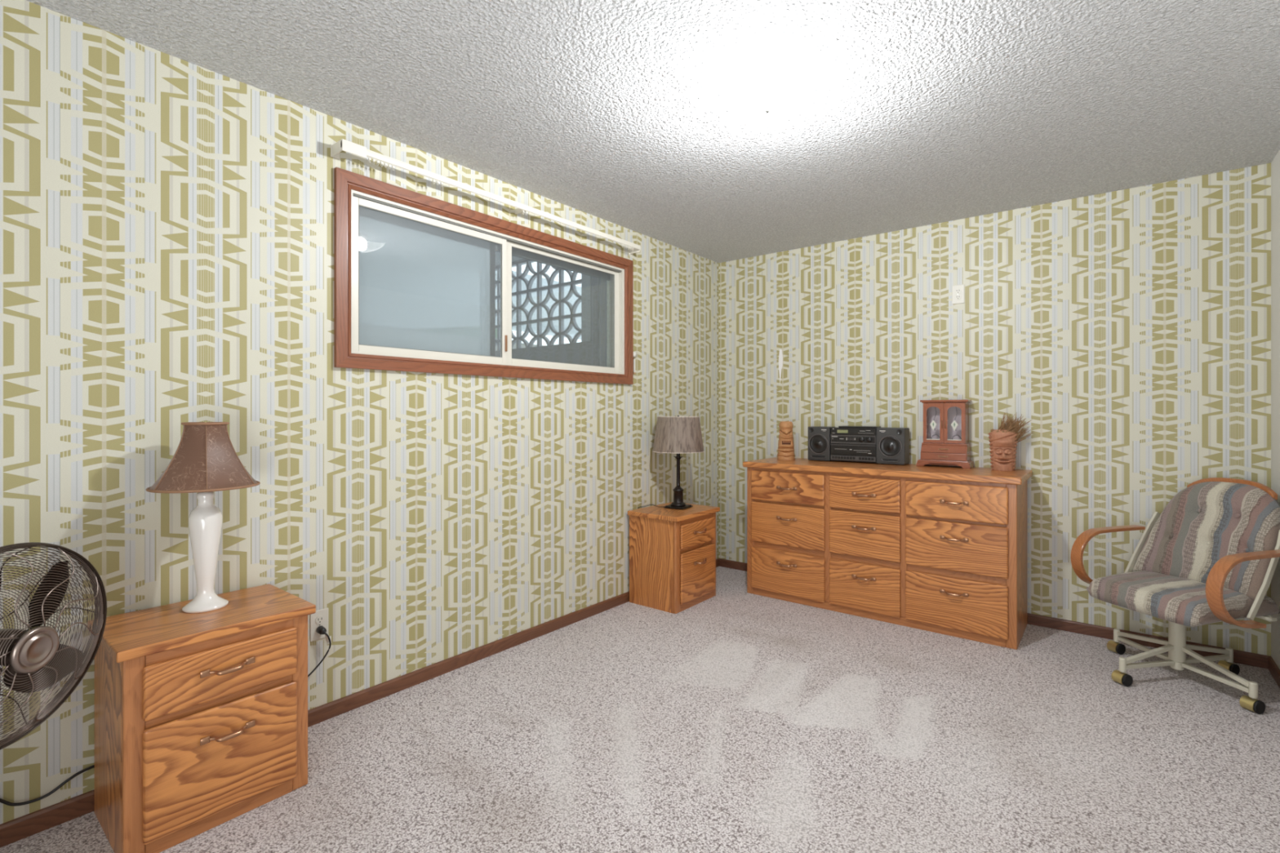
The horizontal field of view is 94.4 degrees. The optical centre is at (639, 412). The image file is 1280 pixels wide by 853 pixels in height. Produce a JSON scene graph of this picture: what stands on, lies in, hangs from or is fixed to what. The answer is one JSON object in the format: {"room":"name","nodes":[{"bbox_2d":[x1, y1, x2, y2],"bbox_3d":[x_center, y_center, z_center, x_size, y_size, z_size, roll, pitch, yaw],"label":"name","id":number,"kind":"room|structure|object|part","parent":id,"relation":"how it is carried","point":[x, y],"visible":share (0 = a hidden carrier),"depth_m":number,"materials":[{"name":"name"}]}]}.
{"room":"bedroom","nodes":[
{"label":"bedroom","id":0,"kind":"room"},
{"bbox_2d":[0,0,718,824],"bbox_3d":[-0.997,0.017,2.845,0.140,2.440,5.340,0,0,39],"label":"wall","id":1,"kind":"structure","parent":0,"point":[166,221],"depth_m":2.21,"materials":[{"name":"paper"}]},
{"bbox_2d":[0,764,94,805],"bbox_3d":[-1.837,1.035,1.634,0.020,0.205,0.803,0,0,35],"label":"power cord","id":2,"kind":"object","parent":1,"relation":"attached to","point":[2,801],"visible":0.77,"depth_m":1.75,"materials":[{"name":"black plastic"}]},
{"bbox_2d":[310,608,328,641],"bbox_3d":[-1.281,0.849,2.370,0.008,0.117,0.070,0,0,39],"label":"wall outlet","id":3,"kind":"object","parent":1,"relation":"attached to","point":[320,617],"visible":0.77,"depth_m":2.36,"materials":[{"name":"white plastic"}]},
{"bbox_2d":[315,615,324,624],"bbox_3d":[-1.280,0.829,2.369,0.004,0.033,0.033,0,0,39],"label":"receptacle","id":4,"kind":"object","parent":3,"relation":"attached to","point":[319,620],"depth_m":2.37,"materials":[{"name":"white plastic"}]},
{"bbox_2d":[307,625,331,677],"bbox_3d":[-1.304,0.969,2.299,0.047,0.235,0.201,0,0,39],"label":"power cord","id":5,"kind":"object","parent":1,"relation":"attached to","point":[320,629],"visible":0.73,"depth_m":2.35,"materials":[{"name":"black plastic"}]},
{"bbox_2d":[0,558,719,847],"bbox_3d":[-0.982,1.206,2.743,0.012,0.061,5.200,0,0,39],"label":"baseboard","id":6,"kind":"structure","parent":1,"relation":"attached to","point":[14,830],"depth_m":2.55,"materials":[{"name":"brown wood"}]},
{"bbox_2d":[333,167,633,384],"bbox_3d":[-0.697,-0.589,3.197,0.152,0.812,1.905,0,0,39],"label":"window","id":7,"kind":"structure","parent":1,"relation":"in","point":[415,273],"depth_m":2.87,"materials":[{"name":"reddish-brown wood"},{"name":"cream aluminium"},{"name":"glass"}]},
{"bbox_3d":[-1.219,-0.589,2.437,0.022,0.812,0.065,0,0,39],"label":"casing","id":8,"kind":"part","parent":7,"relation":"part of","materials":[{"name":"brown wood"}]},
{"bbox_3d":[-0.959,-0.581,2.802,0.018,0.651,0.810,0,0,39],"label":"sash","id":9,"kind":"part","parent":7,"relation":"part of","materials":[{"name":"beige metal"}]},
{"bbox_3d":[-0.646,-0.214,3.156,0.022,0.062,1.905,0,0,39],"label":"casing","id":10,"kind":"part","parent":7,"relation":"part of","materials":[{"name":"brown wood"}]},
{"bbox_3d":[-0.646,-0.962,3.156,0.022,0.067,1.905,0,0,39],"label":"casing","id":11,"kind":"part","parent":7,"relation":"part of","materials":[{"name":"brown wood"}]},
{"bbox_3d":[-0.744,-0.586,3.225,0.019,0.662,1.740,0,0,39],"label":"storm frame","id":12,"kind":"part","parent":7,"relation":"part of","materials":[{"name":"grey metal"}]},
{"bbox_3d":[-0.431,-0.586,3.503,0.017,0.661,0.919,0,0,39],"label":"sash","id":13,"kind":"part","parent":7,"relation":"part of","materials":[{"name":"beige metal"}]},
{"bbox_3d":[-0.074,-0.589,3.874,0.022,0.812,0.070,0,0,39],"label":"casing","id":14,"kind":"part","parent":7,"relation":"part of","materials":[{"name":"brown wood"}]},
{"bbox_2d":[330,138,640,255],"bbox_3d":[-0.617,-1.059,3.135,0.093,0.059,1.936,0,0,39],"label":"curtain rod","id":15,"kind":"object","parent":1,"relation":"attached to","point":[344,145],"visible":1,"depth_m":2.76,"materials":[{"name":"beige metal"}]},
{"bbox_3d":[-1.153,-1.063,2.393,0.006,0.046,0.100,0,0,39],"label":"plate","id":16,"kind":"part","parent":15,"relation":"part of","materials":[{"name":"beige"}]},
{"bbox_2d":[633,351,637,373],"bbox_3d":[-0.038,-0.326,3.918,0.024,0.145,0.034,0,0,39],"label":"cord tensioner","id":17,"kind":"object","parent":1,"relation":"attached to","point":[635,354],"visible":1,"depth_m":3.91,"materials":[{"name":"white plastic"}]},
{"bbox_2d":[0,566,1279,852],"bbox_3d":[0.203,1.237,1.799,3.322,0.001,5.400,0,0,39],"label":"floor","id":18,"kind":"structure","parent":0,"point":[736,720],"depth_m":2.17,"materials":[{"name":"carpet"}]},
{"bbox_2d":[0,542,106,749],"bbox_3d":[-1.627,0.774,1.370,0.453,0.926,0.471,0,0,-10],"label":"floor fan","id":19,"kind":"object","parent":18,"relation":"on","point":[34,660],"visible":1,"depth_m":1.46,"materials":[{"name":"brown metal"}]},
{"bbox_3d":[-1.491,0.637,1.486,0.044,0.165,0.130,4,41,3],"label":"blade","id":20,"kind":"part","parent":19,"relation":"part of","materials":[{"name":"brown"}]},
{"bbox_3d":[-1.479,0.460,1.480,0.044,0.130,0.165,4,41,3],"label":"blade","id":21,"kind":"part","parent":19,"relation":"part of","materials":[{"name":"brown metal"}]},
{"bbox_2d":[88,583,315,852],"bbox_3d":[-1.375,0.938,1.886,0.428,0.597,0.506,0,0,39],"label":"nightstand","id":22,"kind":"object","parent":18,"relation":"on","point":[201,719],"visible":0.99,"depth_m":1.75,"materials":[{"name":"brown wood"}]},
{"bbox_3d":[-1.544,0.953,1.729,0.352,0.568,0.016,0,0,39],"label":"panel","id":23,"kind":"part","parent":22,"relation":"part of","materials":[{"name":"brown wood"}]},
{"bbox_2d":[146,422,260,613],"bbox_3d":[-1.426,0.336,1.946,0.302,0.608,0.302,0,0,39],"label":"table lamp","id":24,"kind":"object","parent":22,"relation":"on","point":[205,461],"visible":1,"depth_m":1.91,"materials":[{"name":"white ceramic"}]},
{"bbox_3d":[-1.466,0.139,1.849,0.003,0.206,0.091,0,0,23],"label":"seam cord","id":25,"kind":"part","parent":24,"relation":"part of","materials":[{"name":"brown fabric"}]},
{"bbox_3d":[-1.426,0.139,1.946,0.290,0.205,0.296,0,0,-37],"label":"lamp shade","id":26,"kind":"part","parent":24,"relation":"part of","materials":[{"name":"brown fabric"}]},
{"bbox_3d":[-1.426,0.242,1.946,0.302,0.008,0.302,0,0,-37],"label":"trim cord","id":27,"kind":"part","parent":24,"relation":"part of","materials":[{"name":"brown fabric"}]},
{"bbox_3d":[-1.426,0.037,1.946,0.129,0.008,0.129,0,0,-37],"label":"trim cord","id":28,"kind":"part","parent":24,"relation":"part of","materials":[{"name":"beige fabric"}]},
{"bbox_3d":[-1.362,0.139,1.863,0.003,0.206,0.091,0,0,-37],"label":"seam cord","id":29,"kind":"part","parent":24,"relation":"part of","materials":[{"name":"brown fabric"}]},
{"bbox_3d":[-1.322,0.139,1.960,0.091,0.206,0.003,0,0,-7],"label":"seam cord","id":30,"kind":"part","parent":24,"relation":"part of","materials":[{"name":"brown fabric"}]},
{"bbox_3d":[-1.258,0.864,1.794,0.010,0.046,0.376,0,0,39],"label":"rail","id":31,"kind":"part","parent":22,"relation":"part of","materials":[{"name":"brown wood"}]},
{"bbox_3d":[-1.257,1.211,1.792,0.016,0.052,0.376,0,0,39],"label":"rail","id":32,"kind":"part","parent":22,"relation":"part of","materials":[{"name":"brown wood"}]},
{"bbox_3d":[-1.257,0.688,1.792,0.016,0.038,0.376,0,0,39],"label":"rail","id":33,"kind":"part","parent":22,"relation":"part of","materials":[{"name":"brown wood"}]},
{"bbox_3d":[-1.242,1.032,1.781,0.018,0.315,0.392,0,0,39],"label":"drawer","id":34,"kind":"part","parent":22,"relation":"part of","materials":[{"name":"brown wood"}]},
{"bbox_3d":[-1.242,0.775,1.781,0.018,0.151,0.392,0,0,39],"label":"drawer","id":35,"kind":"part","parent":22,"relation":"part of","materials":[{"name":"brown wood"}]},
{"bbox_3d":[-1.222,0.957,1.764,0.036,0.020,0.140,0,0,39],"label":"handle","id":36,"kind":"part","parent":22,"relation":"part of","materials":[{"name":"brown metal"}]},
{"bbox_3d":[-1.222,0.762,1.764,0.036,0.020,0.140,0,0,39],"label":"handle","id":37,"kind":"part","parent":22,"relation":"part of","materials":[{"name":"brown metal"}]},
{"bbox_2d":[627,502,719,613],"bbox_3d":[0.242,0.938,3.916,0.428,0.597,0.506,0,0,39],"label":"nightstand","id":38,"kind":"object","parent":18,"relation":"on","point":[673,552],"visible":1,"depth_m":3.76,"materials":[{"name":"brown wood"}]},
{"bbox_3d":[0.073,0.953,3.759,0.352,0.568,0.016,0,0,39],"label":"panel","id":39,"kind":"part","parent":38,"relation":"part of","materials":[{"name":"brown wood"}]},
{"bbox_2d":[652,415,704,509],"bbox_3d":[0.257,0.330,3.978,0.349,0.620,0.349,0,0,31],"label":"table lamp","id":40,"kind":"object","parent":38,"relation":"on","point":[677,434],"visible":1,"depth_m":3.85,"materials":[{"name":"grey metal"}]},
{"bbox_3d":[0.257,0.146,3.978,0.344,0.232,0.344,0,0,31],"label":"lamp shade","id":41,"kind":"part","parent":40,"relation":"part of","materials":[{"name":"beige fabric"}]},
{"bbox_3d":[0.359,0.864,3.823,0.010,0.046,0.376,0,0,39],"label":"rail","id":42,"kind":"part","parent":38,"relation":"part of","materials":[{"name":"brown wood"}]},
{"bbox_3d":[0.360,1.211,3.822,0.016,0.052,0.376,0,0,39],"label":"rail","id":43,"kind":"part","parent":38,"relation":"part of","materials":[{"name":"brown wood"}]},
{"bbox_3d":[0.360,0.688,3.822,0.016,0.038,0.376,0,0,39],"label":"rail","id":44,"kind":"part","parent":38,"relation":"part of","materials":[{"name":"brown wood"}]},
{"bbox_3d":[0.374,1.032,3.811,0.018,0.315,0.392,0,0,39],"label":"drawer","id":45,"kind":"part","parent":38,"relation":"part of","materials":[{"name":"brown wood"}]},
{"bbox_3d":[0.374,0.775,3.811,0.018,0.151,0.392,0,0,39],"label":"drawer","id":46,"kind":"part","parent":38,"relation":"part of","materials":[{"name":"brown wood"}]},
{"bbox_3d":[0.395,0.957,3.794,0.036,0.020,0.140,0,0,39],"label":"handle","id":47,"kind":"part","parent":38,"relation":"part of","materials":[{"name":"brown metal"}]},
{"bbox_3d":[0.395,0.762,3.794,0.036,0.020,0.140,0,0,39],"label":"handle","id":48,"kind":"part","parent":38,"relation":"part of","materials":[{"name":"brown metal"}]},
{"bbox_2d":[742,457,1032,649],"bbox_3d":[1.488,0.787,3.745,1.610,0.900,0.553,0,0,39],"label":"dresser","id":49,"kind":"object","parent":18,"relation":"on","point":[943,549],"visible":1,"depth_m":3.46,"materials":[{"name":"brown wood"}]},
{"bbox_2d":[777,421,795,460],"bbox_3d":[1.038,0.201,4.214,0.125,0.272,0.141,0,0,11],"label":"statue","id":50,"kind":"object","parent":49,"relation":"on","point":[785,443],"visible":1,"depth_m":4.17,"materials":[{"name":"brown wood"}]},
{"bbox_3d":[0.946,0.990,3.846,0.140,0.020,0.036,0,0,39],"label":"handle","id":51,"kind":"part","parent":49,"relation":"part of","materials":[{"name":"brown metal"}]},
{"bbox_3d":[0.946,0.692,3.846,0.140,0.020,0.036,0,0,39],"label":"handle","id":52,"kind":"part","parent":49,"relation":"part of","materials":[{"name":"brown metal"}]},
{"bbox_3d":[0.946,0.493,3.846,0.140,0.020,0.036,0,0,39],"label":"handle","id":53,"kind":"part","parent":49,"relation":"part of","materials":[{"name":"brown metal"}]},
{"bbox_3d":[0.957,1.051,3.872,0.510,0.282,0.018,0,0,39],"label":"drawer","id":54,"kind":"part","parent":49,"relation":"part of","materials":[{"name":"brown wood"}]},
{"bbox_3d":[0.957,0.738,3.872,0.510,0.267,0.018,0,0,39],"label":"drawer","id":55,"kind":"part","parent":49,"relation":"part of","materials":[{"name":"brown wood"}]},
{"bbox_3d":[0.957,0.492,3.872,0.510,0.196,0.018,0,0,39],"label":"drawer","id":56,"kind":"part","parent":49,"relation":"part of","materials":[{"name":"brown wood"}]},
{"bbox_2d":[808,426,909,465],"bbox_3d":[1.461,0.213,3.996,0.640,0.239,0.140,0,0,39],"label":"boombox","id":57,"kind":"object","parent":49,"relation":"on","point":[867,444],"visible":1,"depth_m":3.92,"materials":[{"name":"grey plastic"}]},
{"bbox_3d":[1.417,0.252,3.954,0.268,0.046,0.005,0,0,39],"label":"cassette door","id":58,"kind":"part","parent":57,"relation":"part of","materials":[{"name":"black plastic"}]},
{"bbox_3d":[1.419,0.181,3.955,0.290,0.040,0.002,0,0,39],"label":"panel","id":59,"kind":"part","parent":57,"relation":"part of","materials":[{"name":"black plastic"}]},
{"bbox_3d":[1.421,0.127,3.958,0.298,0.044,0.010,0,0,39],"label":"tuner panel","id":60,"kind":"part","parent":57,"relation":"part of","materials":[{"name":"black plastic"}]},
{"bbox_3d":[1.422,0.181,3.959,0.298,0.056,0.010,0,0,39],"label":"control panel","id":61,"kind":"part","parent":57,"relation":"part of","materials":[{"name":"grey plastic"}]},
{"bbox_3d":[1.477,0.099,3.990,0.254,0.011,0.095,0,0,39],"label":"lid","id":62,"kind":"part","parent":57,"relation":"part of","materials":[{"name":"black plastic"}]},
{"bbox_3d":[1.463,0.180,3.912,0.034,0.034,0.011,0,0,39],"label":"knob","id":63,"kind":"part","parent":57,"relation":"part of","materials":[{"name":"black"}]},
{"bbox_3d":[1.500,0.180,3.882,0.034,0.034,0.011,0,0,39],"label":"knob","id":64,"kind":"part","parent":57,"relation":"part of","materials":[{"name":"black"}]},
{"bbox_3d":[1.713,0.217,3.800,0.001,0.216,0.092,0,0,39],"label":"trim","id":65,"kind":"part","parent":57,"relation":"part of","materials":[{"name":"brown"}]},
{"bbox_3d":[1.331,0.990,3.539,0.140,0.020,0.036,0,0,39],"label":"handle","id":66,"kind":"part","parent":49,"relation":"part of","materials":[{"name":"brown metal"}]},
{"bbox_3d":[1.331,0.692,3.539,0.140,0.020,0.036,0,0,39],"label":"handle","id":67,"kind":"part","parent":49,"relation":"part of","materials":[{"name":"brown metal"}]},
{"bbox_3d":[1.331,0.493,3.539,0.140,0.020,0.036,0,0,39],"label":"handle","id":68,"kind":"part","parent":49,"relation":"part of","materials":[{"name":"brown metal"}]},
{"bbox_3d":[1.344,1.051,3.563,0.419,0.282,0.018,0,0,39],"label":"drawer","id":69,"kind":"part","parent":49,"relation":"part of","materials":[{"name":"brown wood"}]},
{"bbox_3d":[1.344,0.738,3.563,0.419,0.267,0.018,0,0,39],"label":"drawer","id":70,"kind":"part","parent":49,"relation":"part of","materials":[{"name":"brown wood"}]},
{"bbox_3d":[1.344,0.492,3.563,0.419,0.196,0.018,0,0,39],"label":"drawer","id":71,"kind":"part","parent":49,"relation":"part of","materials":[{"name":"brown wood"}]},
{"bbox_3d":[1.353,1.213,3.580,1.469,0.048,0.018,0,0,39],"label":"rail","id":72,"kind":"part","parent":49,"relation":"part of","materials":[{"name":"brown wood"}]},
{"bbox_3d":[1.353,0.387,3.580,1.469,0.027,0.018,0,0,39],"label":"rail","id":73,"kind":"part","parent":49,"relation":"part of","materials":[{"name":"brown wood"}]},
{"bbox_3d":[1.355,0.891,3.582,1.469,0.052,0.012,0,0,39],"label":"rail","id":74,"kind":"part","parent":49,"relation":"part of","materials":[{"name":"brown wood"}]},
{"bbox_3d":[1.355,0.599,3.582,1.469,0.052,0.012,0,0,39],"label":"rail","id":75,"kind":"part","parent":49,"relation":"part of","materials":[{"name":"brown wood"}]},
{"bbox_2d":[916,400,973,468],"bbox_3d":[1.893,0.130,3.677,0.300,0.413,0.140,0,0,39],"label":"jewelry box","id":76,"kind":"object","parent":49,"relation":"on","point":[945,422],"visible":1,"depth_m":3.66,"materials":[{"name":"brown wood"}]},
{"bbox_3d":[1.814,0.066,3.762,0.008,0.249,0.094,0,0,39],"label":"panel","id":77,"kind":"part","parent":76,"relation":"part of","materials":[{"name":"brown wood"}]},
{"bbox_2d":[929,420,936,430],"bbox_3d":[1.823,0.081,3.684,0.040,0.068,0.001,0,0,39],"label":"decoration","id":78,"kind":"object","parent":76,"relation":"on","point":[933,424],"depth_m":3.68,"materials":[{"name":"white glass"}]},
{"bbox_3d":[1.824,0.066,3.685,0.116,0.245,0.010,0,0,39],"label":"door","id":79,"kind":"part","parent":76,"relation":"part of","materials":[{"name":"brown wood"}]},
{"bbox_3d":[1.865,0.225,3.642,0.242,0.044,0.026,0,0,39],"label":"slant drawer","id":80,"kind":"part","parent":76,"relation":"part of","materials":[{"name":"brown wood"}]},
{"bbox_3d":[1.859,0.272,3.634,0.252,0.042,0.010,0,0,39],"label":"drawer","id":81,"kind":"part","parent":76,"relation":"part of","materials":[{"name":"brown wood"}]},
{"bbox_3d":[1.931,0.066,3.725,0.222,0.249,0.006,0,0,39],"label":"panel","id":82,"kind":"part","parent":76,"relation":"part of","materials":[{"name":"glass"}]},
{"bbox_3d":[1.902,0.196,3.688,0.252,0.011,0.104,0,0,39],"label":"waist rail","id":83,"kind":"part","parent":76,"relation":"part of","materials":[{"name":"brown wood"}]},
{"bbox_3d":[1.900,-0.067,3.686,0.268,0.018,0.118,0,0,39],"label":"crown","id":84,"kind":"part","parent":76,"relation":"part of","materials":[{"name":"brown wood"}]},
{"bbox_3d":[1.916,0.066,3.612,0.116,0.245,0.010,0,0,39],"label":"door","id":85,"kind":"part","parent":76,"relation":"part of","materials":[{"name":"brown wood"}]},
{"bbox_2d":[951,420,958,431],"bbox_3d":[1.915,0.081,3.610,0.040,0.068,0.001,0,0,39],"label":"decoration","id":86,"kind":"object","parent":76,"relation":"on","point":[954,424],"depth_m":3.61,"materials":[{"name":"white glass"}]},
{"bbox_3d":[1.994,0.066,3.619,0.008,0.249,0.094,0,0,39],"label":"panel","id":87,"kind":"part","parent":76,"relation":"part of","materials":[{"name":"brown wood"}]},
{"bbox_3d":[1.712,0.990,3.236,0.140,0.020,0.036,0,0,39],"label":"handle","id":88,"kind":"part","parent":49,"relation":"part of","materials":[{"name":"brown metal"}]},
{"bbox_3d":[1.712,0.692,3.236,0.140,0.020,0.036,0,0,39],"label":"handle","id":89,"kind":"part","parent":49,"relation":"part of","materials":[{"name":"brown metal"}]},
{"bbox_3d":[1.712,0.493,3.236,0.140,0.020,0.036,0,0,39],"label":"handle","id":90,"kind":"part","parent":49,"relation":"part of","materials":[{"name":"brown metal"}]},
{"bbox_3d":[1.728,1.051,3.258,0.506,0.282,0.018,0,0,39],"label":"drawer","id":91,"kind":"part","parent":49,"relation":"part of","materials":[{"name":"brown wood"}]},
{"bbox_3d":[1.728,0.738,3.258,0.506,0.267,0.018,0,0,39],"label":"drawer","id":92,"kind":"part","parent":49,"relation":"part of","materials":[{"name":"brown wood"}]},
{"bbox_3d":[1.728,0.492,3.258,0.506,0.196,0.018,0,0,39],"label":"drawer","id":93,"kind":"part","parent":49,"relation":"part of","materials":[{"name":"brown wood"}]},
{"bbox_2d":[987,412,1032,471],"bbox_3d":[2.150,0.167,3.434,0.227,0.339,0.177,0,0,29],"label":"flowerpot","id":94,"kind":"object","parent":49,"relation":"on","point":[1003,440],"visible":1,"depth_m":3.40,"materials":[{"name":"brown ceramic"}]},
{"bbox_3d":[2.111,0.805,3.287,0.018,0.863,0.466,0,0,39],"label":"panel","id":95,"kind":"part","parent":49,"relation":"part of","materials":[{"name":"brown wood"}]},
{"bbox_2d":[1071,477,1279,714],"bbox_3d":[2.514,0.777,2.758,0.703,0.917,0.660,0,0,-15],"label":"swivel armchair","id":96,"kind":"object","parent":18,"relation":"on","point":[1211,555],"visible":1,"depth_m":2.73,"materials":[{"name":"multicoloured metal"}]},
{"bbox_3d":[2.387,0.741,3.021,0.434,0.305,0.052,0,0,-15],"label":"armrest","id":97,"kind":"part","parent":96,"relation":"part of","materials":[{"name":"brown wood"}]},
{"bbox_3d":[2.453,1.148,3.050,0.027,0.062,0.027,0,0,-15],"label":"leg post","id":98,"kind":"part","parent":96,"relation":"part of","materials":[{"name":"beige metal"}]},
{"bbox_3d":[2.195,1.148,2.696,0.027,0.062,0.027,0,0,-15],"label":"leg post","id":99,"kind":"part","parent":96,"relation":"part of","materials":[{"name":"beige metal"}]},
{"bbox_3d":[2.471,1.122,2.908,0.020,0.091,0.269,0,0,-7],"label":"leg","id":100,"kind":"part","parent":96,"relation":"part of","materials":[{"name":"beige metal"}]},
{"bbox_3d":[2.336,1.122,2.721,0.269,0.091,0.020,0,0,-10],"label":"leg","id":101,"kind":"part","parent":96,"relation":"part of","materials":[{"name":"beige metal"}]},
{"bbox_2d":[1086,570,1279,626],"bbox_3d":[2.481,0.846,2.747,0.493,0.113,0.496,0,0,-15],"label":"seat cushion","id":102,"kind":"object","parent":96,"relation":"on","point":[1178,597],"depth_m":2.63,"materials":[{"name":"fabric"}]},
{"bbox_2d":[1131,481,1279,603],"bbox_3d":[2.704,0.574,2.807,0.279,0.475,0.516,0,0,-15],"label":"cushion","id":103,"kind":"object","parent":96,"relation":"on","point":[1205,522],"depth_m":2.79,"materials":[{"name":"fabric"}]},
{"bbox_3d":[2.648,1.122,2.779,0.269,0.091,0.020,0,0,-10],"label":"leg","id":104,"kind":"part","parent":96,"relation":"part of","materials":[{"name":"beige metal"}]},
{"bbox_3d":[2.515,1.122,2.593,0.020,0.091,0.269,0,0,-8],"label":"leg","id":105,"kind":"part","parent":96,"relation":"part of","materials":[{"name":"beige metal"}]},
{"bbox_3d":[2.789,1.148,2.805,0.027,0.062,0.027,0,0,-15],"label":"leg post","id":106,"kind":"part","parent":96,"relation":"part of","materials":[{"name":"beige metal"}]},
{"bbox_3d":[2.833,0.356,2.841,0.047,0.077,0.350,0,0,-15],"label":"rail","id":107,"kind":"part","parent":96,"relation":"part of","materials":[{"name":"brown wood"}]},
{"bbox_3d":[2.535,0.741,2.463,0.434,0.305,0.052,0,0,-15],"label":"armrest","id":108,"kind":"part","parent":96,"relation":"part of","materials":[{"name":"brown wood"}]},
{"bbox_3d":[2.536,1.148,2.452,0.027,0.062,0.027,0,0,-15],"label":"leg post","id":109,"kind":"part","parent":96,"relation":"part of","materials":[{"name":"beige metal"}]},
{"bbox_3d":[2.637,0.885,2.789,0.030,0.012,0.540,0,0,-15],"label":"seat frame","id":110,"kind":"part","parent":96,"relation":"part of","materials":[{"name":"beige metal"}]},
{"bbox_2d":[25,0,1279,262],"bbox_3d":[0.217,-1.253,1.800,3.342,0.100,5.460,0,0,39],"label":"ceiling","id":111,"kind":"structure","parent":0,"point":[647,117],"depth_m":2.20,"materials":[{"name":"white paint"}]},
{"bbox_2d":[751,71,782,113],"bbox_3d":[0.462,-1.144,2.149,0.244,0.118,0.244,0,0,39],"label":"ceiling light","id":112,"kind":"object","parent":111,"relation":"attached to","point":[766,81],"visible":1,"depth_m":2.14,"materials":[{"name":"white paint"}]},
{"bbox_2d":[718,163,1271,656],"bbox_3d":[1.876,0.017,3.866,3.082,2.440,0.121,0,0,39],"label":"wall","id":113,"kind":"structure","parent":0,"point":[1131,327],"depth_m":3.38,"materials":[{"name":"paper"}]},
{"bbox_2d":[951,284,964,304],"bbox_3d":[1.985,-0.736,3.699,0.070,0.117,0.008,0,0,39],"label":"wall outlet","id":114,"kind":"object","parent":113,"relation":"attached to","point":[957,291],"visible":1,"depth_m":3.70,"materials":[{"name":"white plastic"}]},
{"bbox_2d":[955,288,960,293],"bbox_3d":[1.984,-0.756,3.697,0.033,0.033,0.004,0,0,39],"label":"receptacle","id":115,"kind":"object","parent":114,"relation":"attached to","point":[957,291],"depth_m":3.70,"materials":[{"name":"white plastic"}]},
{"bbox_2d":[955,294,960,300],"bbox_3d":[1.984,-0.717,3.697,0.033,0.033,0.004,0,0,39],"label":"receptacle","id":116,"kind":"object","parent":114,"relation":"attached to","point":[957,297],"depth_m":3.70,"materials":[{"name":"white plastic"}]},
{"bbox_2d":[719,558,1271,668],"bbox_3d":[1.840,1.206,3.812,3.070,0.061,0.012,0,0,39],"label":"baseboard","id":117,"kind":"structure","parent":113,"relation":"attached to","point":[1246,658],"depth_m":3.25,"materials":[{"name":"brown wood"}]},
{"bbox_2d":[1271,149,1279,669],"bbox_3d":[1.509,0.017,0.836,0.120,2.440,5.320,0,0,39],"label":"wall","id":118,"kind":"structure","parent":0,"point":[1275,164],"depth_m":2.77,"materials":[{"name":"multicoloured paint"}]},
{"bbox_2d":[1267,656,1279,688],"bbox_3d":[1.416,1.206,0.825,0.012,0.061,5.188,0,0,39],"label":"baseboard","id":119,"kind":"structure","parent":118,"relation":"attached to","point":[1274,670],"depth_m":2.75,"materials":[{"name":"brown wood"}]},
{"label":"outside","id":120,"kind":"structure","parent":0,"visible":0},
{"bbox_2d":[495,251,606,366],"bbox_3d":[-2.391,-0.788,5.912,5.858,1.550,12.000,0,0,39],"label":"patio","id":121,"kind":"structure","parent":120,"point":[586,353],"depth_m":5.71,"materials":[{"name":"grey concrete"}]},
{"bbox_2d":[495,259,591,351],"bbox_3d":[-1.034,-1.024,5.725,1.616,0.902,0.100,0,0,39],"label":"lattice screen","id":122,"kind":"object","parent":121,"relation":"on","point":[585,281],"depth_m":5.59,"materials":[{"name":"grey"}]},
{"bbox_3d":[-0.445,-1.049,5.256,0.110,0.849,0.100,0,0,39],"label":"post","id":123,"kind":"part","parent":122,"relation":"part of","materials":[{"name":"grey"}]}
]}

